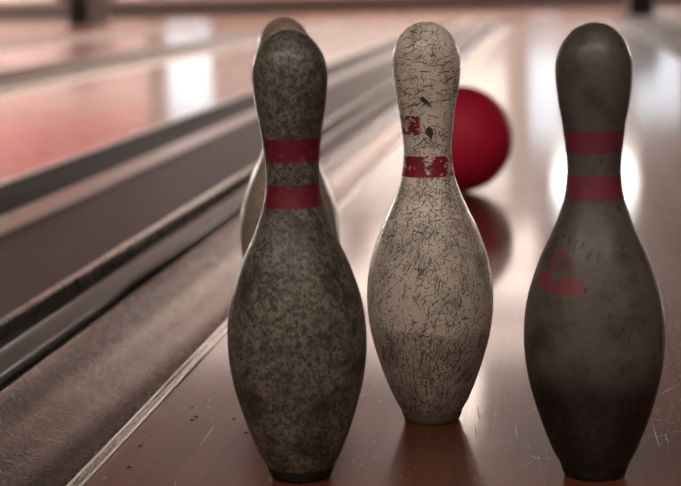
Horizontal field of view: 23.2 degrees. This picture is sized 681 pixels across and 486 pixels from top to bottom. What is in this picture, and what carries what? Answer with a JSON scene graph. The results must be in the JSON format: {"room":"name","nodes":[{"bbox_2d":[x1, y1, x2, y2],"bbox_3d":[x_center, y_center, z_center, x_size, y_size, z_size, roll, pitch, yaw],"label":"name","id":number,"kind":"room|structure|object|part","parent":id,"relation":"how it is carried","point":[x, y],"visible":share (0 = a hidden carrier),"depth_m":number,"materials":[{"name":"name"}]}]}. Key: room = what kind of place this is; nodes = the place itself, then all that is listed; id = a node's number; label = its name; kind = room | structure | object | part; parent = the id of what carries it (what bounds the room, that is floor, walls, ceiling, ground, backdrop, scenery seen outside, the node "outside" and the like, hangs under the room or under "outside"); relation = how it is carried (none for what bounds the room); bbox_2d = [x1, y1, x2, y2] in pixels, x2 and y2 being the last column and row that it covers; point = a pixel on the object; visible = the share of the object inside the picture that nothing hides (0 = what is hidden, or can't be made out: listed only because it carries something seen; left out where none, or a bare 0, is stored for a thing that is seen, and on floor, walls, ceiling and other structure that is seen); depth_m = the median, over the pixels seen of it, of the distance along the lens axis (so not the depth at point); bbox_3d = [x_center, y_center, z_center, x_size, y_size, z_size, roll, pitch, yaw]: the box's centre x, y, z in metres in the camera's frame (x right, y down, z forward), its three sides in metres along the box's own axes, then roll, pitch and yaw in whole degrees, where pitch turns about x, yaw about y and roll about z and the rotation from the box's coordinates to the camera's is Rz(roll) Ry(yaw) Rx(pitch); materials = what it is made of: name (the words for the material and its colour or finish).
{"room":"sports facility","nodes":[
{"label":"sports facility","id":0,"kind":"room"},
{"bbox_2d":[0,0,176,4],"bbox_3d":[1.128,-5.791,28.612,21.000,4.050,0.150,0,9,7],"label":"wall","id":1,"kind":"structure","parent":0,"point":[14,1],"depth_m":29.59,"materials":[{"name":"white paint"}]},
{"bbox_2d":[0,0,680,20],"bbox_3d":[1.157,-4.161,28.771,21.000,0.280,0.030,0,9,7],"label":"baseboard","id":2,"kind":"structure","parent":1,"relation":"attached to","point":[177,8],"depth_m":29.04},
{"bbox_2d":[0,5,680,30],"bbox_3d":[0.589,-3.266,24.312,21.000,0.110,9.190,0,9,7],"label":"floor","id":3,"kind":"structure","parent":0,"point":[509,16],"depth_m":23.41,"materials":[{"name":"brown wood"}]},
{"bbox_2d":[67,0,107,25],"bbox_3d":[-3.566,-3.479,23.376,0.480,0.800,1.600,0,9,7],"label":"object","id":4,"kind":"object","parent":3,"relation":"on","point":[80,12],"visible":1,"depth_m":22.94,"materials":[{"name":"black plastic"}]},
{"bbox_2d":[625,0,654,15],"bbox_3d":[3.723,-3.243,20.645,0.480,0.800,1.600,0,9,7],"label":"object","id":5,"kind":"object","parent":3,"relation":"on","point":[632,7],"visible":1,"depth_m":20.20,"materials":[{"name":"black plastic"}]},
{"bbox_3d":[-0.849,-1.379,13.053,21.000,0.140,32.200,0,9,7],"label":"floor","id":6,"kind":"structure","parent":0,"visible":0},
{"bbox_2d":[0,28,131,42],"bbox_3d":[-4.356,-0.909,9.698,1.054,0.100,21.400,0,9,7],"label":"lane","id":7,"kind":"object","parent":6,"relation":"on","point":[50,33],"visible":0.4,"depth_m":18.21,"materials":[{"name":"brown wood"}]},
{"bbox_2d":[2,28,135,42],"bbox_3d":[-3.742,-0.937,9.615,0.185,0.053,21.400,0,9,7],"label":"gutter","id":8,"kind":"object","parent":7,"relation":"attached to","point":[132,28],"visible":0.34,"depth_m":17.22,"materials":[{"name":"plastic"}]},
{"bbox_2d":[0,26,185,49],"bbox_3d":[-3.417,-0.925,9.576,0.454,0.104,21.400,0,9,7],"label":"lane division","id":9,"kind":"object","parent":6,"relation":"on","point":[18,44],"visible":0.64,"depth_m":16.11,"materials":[{"name":"metal"}]},
{"bbox_2d":[0,25,265,69],"bbox_3d":[-2.478,-0.918,9.457,1.054,0.100,21.400,0,9,7],"label":"lane","id":10,"kind":"object","parent":6,"relation":"on","point":[39,55],"visible":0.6,"depth_m":13.56,"materials":[{"name":"brown wood"}]},
{"bbox_2d":[0,27,197,51],"bbox_3d":[-3.094,-0.941,9.532,0.185,0.053,21.400,0,9,7],"label":"gutter","id":11,"kind":"object","parent":10,"relation":"attached to","point":[44,45],"visible":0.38,"depth_m":15.47,"materials":[{"name":"plastic"}]},
{"bbox_2d":[0,29,262,73],"bbox_3d":[-1.863,-0.947,9.374,0.185,0.053,21.400,0,9,7],"label":"gutter","id":12,"kind":"object","parent":10,"relation":"attached to","point":[227,35],"visible":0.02,"depth_m":11.80,"materials":[{"name":"plastic"}]},
{"bbox_2d":[0,23,341,89],"bbox_3d":[-1.539,-0.935,9.334,0.454,0.104,21.400,0,9,7],"label":"lane division","id":13,"kind":"object","parent":6,"relation":"on","point":[52,72],"visible":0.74,"depth_m":10.26,"materials":[{"name":"metal"}]},
{"bbox_2d":[0,21,446,181],"bbox_3d":[-0.599,-0.928,9.215,1.054,0.100,21.400,0,9,7],"label":"lane","id":14,"kind":"object","parent":6,"relation":"on","point":[39,128],"visible":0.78,"depth_m":6.57,"materials":[{"name":"brown wood"}]},
{"bbox_2d":[0,23,357,96],"bbox_3d":[-1.215,-0.950,9.290,0.185,0.053,21.400,0,9,7],"label":"gutter","id":15,"kind":"object","parent":14,"relation":"attached to","point":[20,89],"visible":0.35,"depth_m":9.44,"materials":[{"name":"plastic"}]},
{"bbox_2d":[0,21,457,215],"bbox_3d":[0.015,-0.957,9.132,0.185,0.053,21.400,0,9,7],"label":"gutter","id":16,"kind":"object","parent":14,"relation":"attached to","point":[19,191],"visible":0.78,"depth_m":4.67,"materials":[{"name":"plastic"}]},
{"bbox_2d":[0,19,500,391],"bbox_3d":[0.340,-0.945,9.092,0.454,0.104,21.400,0,9,7],"label":"lane division","id":17,"kind":"object","parent":6,"relation":"on","point":[69,256],"visible":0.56,"depth_m":3.00,"materials":[{"name":"metal"}]},
{"bbox_2d":[84,18,680,485],"bbox_3d":[1.279,-0.939,8.973,1.054,0.101,21.400,0,9,7],"label":"lane","id":18,"kind":"object","parent":6,"relation":"on","point":[199,435],"visible":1,"depth_m":1.88,"materials":[{"name":"brown wood"}]},
{"bbox_2d":[0,20,517,485],"bbox_3d":[0.663,-0.960,9.049,0.185,0.053,21.400,0,9,7],"label":"gutter","id":19,"kind":"object","parent":18,"relation":"attached to","point":[62,420],"visible":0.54,"depth_m":2.05,"materials":[{"name":"plastic"}]},
{"bbox_2d":[240,17,339,257],"bbox_3d":[-0.063,-0.081,2.010,0.121,0.381,0.121,-9,11,-39],"label":"pin","id":20,"kind":"object","parent":18,"relation":"on","point":[253,202],"visible":0.16,"depth_m":1.98,"materials":[{"name":"plastic"}]},
{"bbox_2d":[227,29,366,483],"bbox_3d":[-0.039,0.012,1.399,0.118,0.381,0.118,-7,10,-32],"label":"pin","id":21,"kind":"object","parent":18,"relation":"on","point":[297,334],"visible":1,"depth_m":1.36,"materials":[{"name":"plastic"}]},
{"bbox_2d":[367,21,492,424],"bbox_3d":[0.084,-0.018,1.576,0.124,0.381,0.124,0,9,7],"label":"pin","id":22,"kind":"object","parent":18,"relation":"on","point":[430,282],"visible":1,"depth_m":1.54,"materials":[{"name":"plastic"}]},
{"bbox_2d":[452,86,512,191],"bbox_3d":[0.239,-0.209,3.345,0.215,0.215,0.215,0,9,7],"label":"ball","id":23,"kind":"object","parent":18,"relation":"on","point":[482,137],"visible":0.5,"depth_m":3.26,"materials":[{"name":"red plastic"}]},
{"bbox_2d":[524,22,665,481],"bbox_3d":[0.211,0.008,1.383,0.118,0.381,0.118,1,9,17],"label":"pin","id":24,"kind":"object","parent":18,"relation":"on","point":[595,327],"visible":1,"depth_m":1.35,"materials":[{"name":"plastic"}]},
{"bbox_2d":[610,18,680,60],"bbox_3d":[1.894,-0.967,8.891,0.185,0.053,21.400,0,9,7],"label":"gutter","id":25,"kind":"object","parent":18,"relation":"attached to","point":[672,47],"visible":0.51,"depth_m":12.84,"materials":[{"name":"plastic"}]},
{"bbox_2d":[627,16,680,42],"bbox_3d":[2.218,-0.955,8.851,0.454,0.104,21.400,0,9,7],"label":"lane division","id":26,"kind":"object","parent":6,"relation":"on","point":[669,27],"visible":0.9,"depth_m":15.51,"materials":[{"name":"brown wood"}]},
{"bbox_3d":[2.410,-0.975,8.823,0.044,0.061,21.400,0,9,7],"label":"rail","id":27,"kind":"part","parent":26,"relation":"part of","materials":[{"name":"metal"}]}
]}

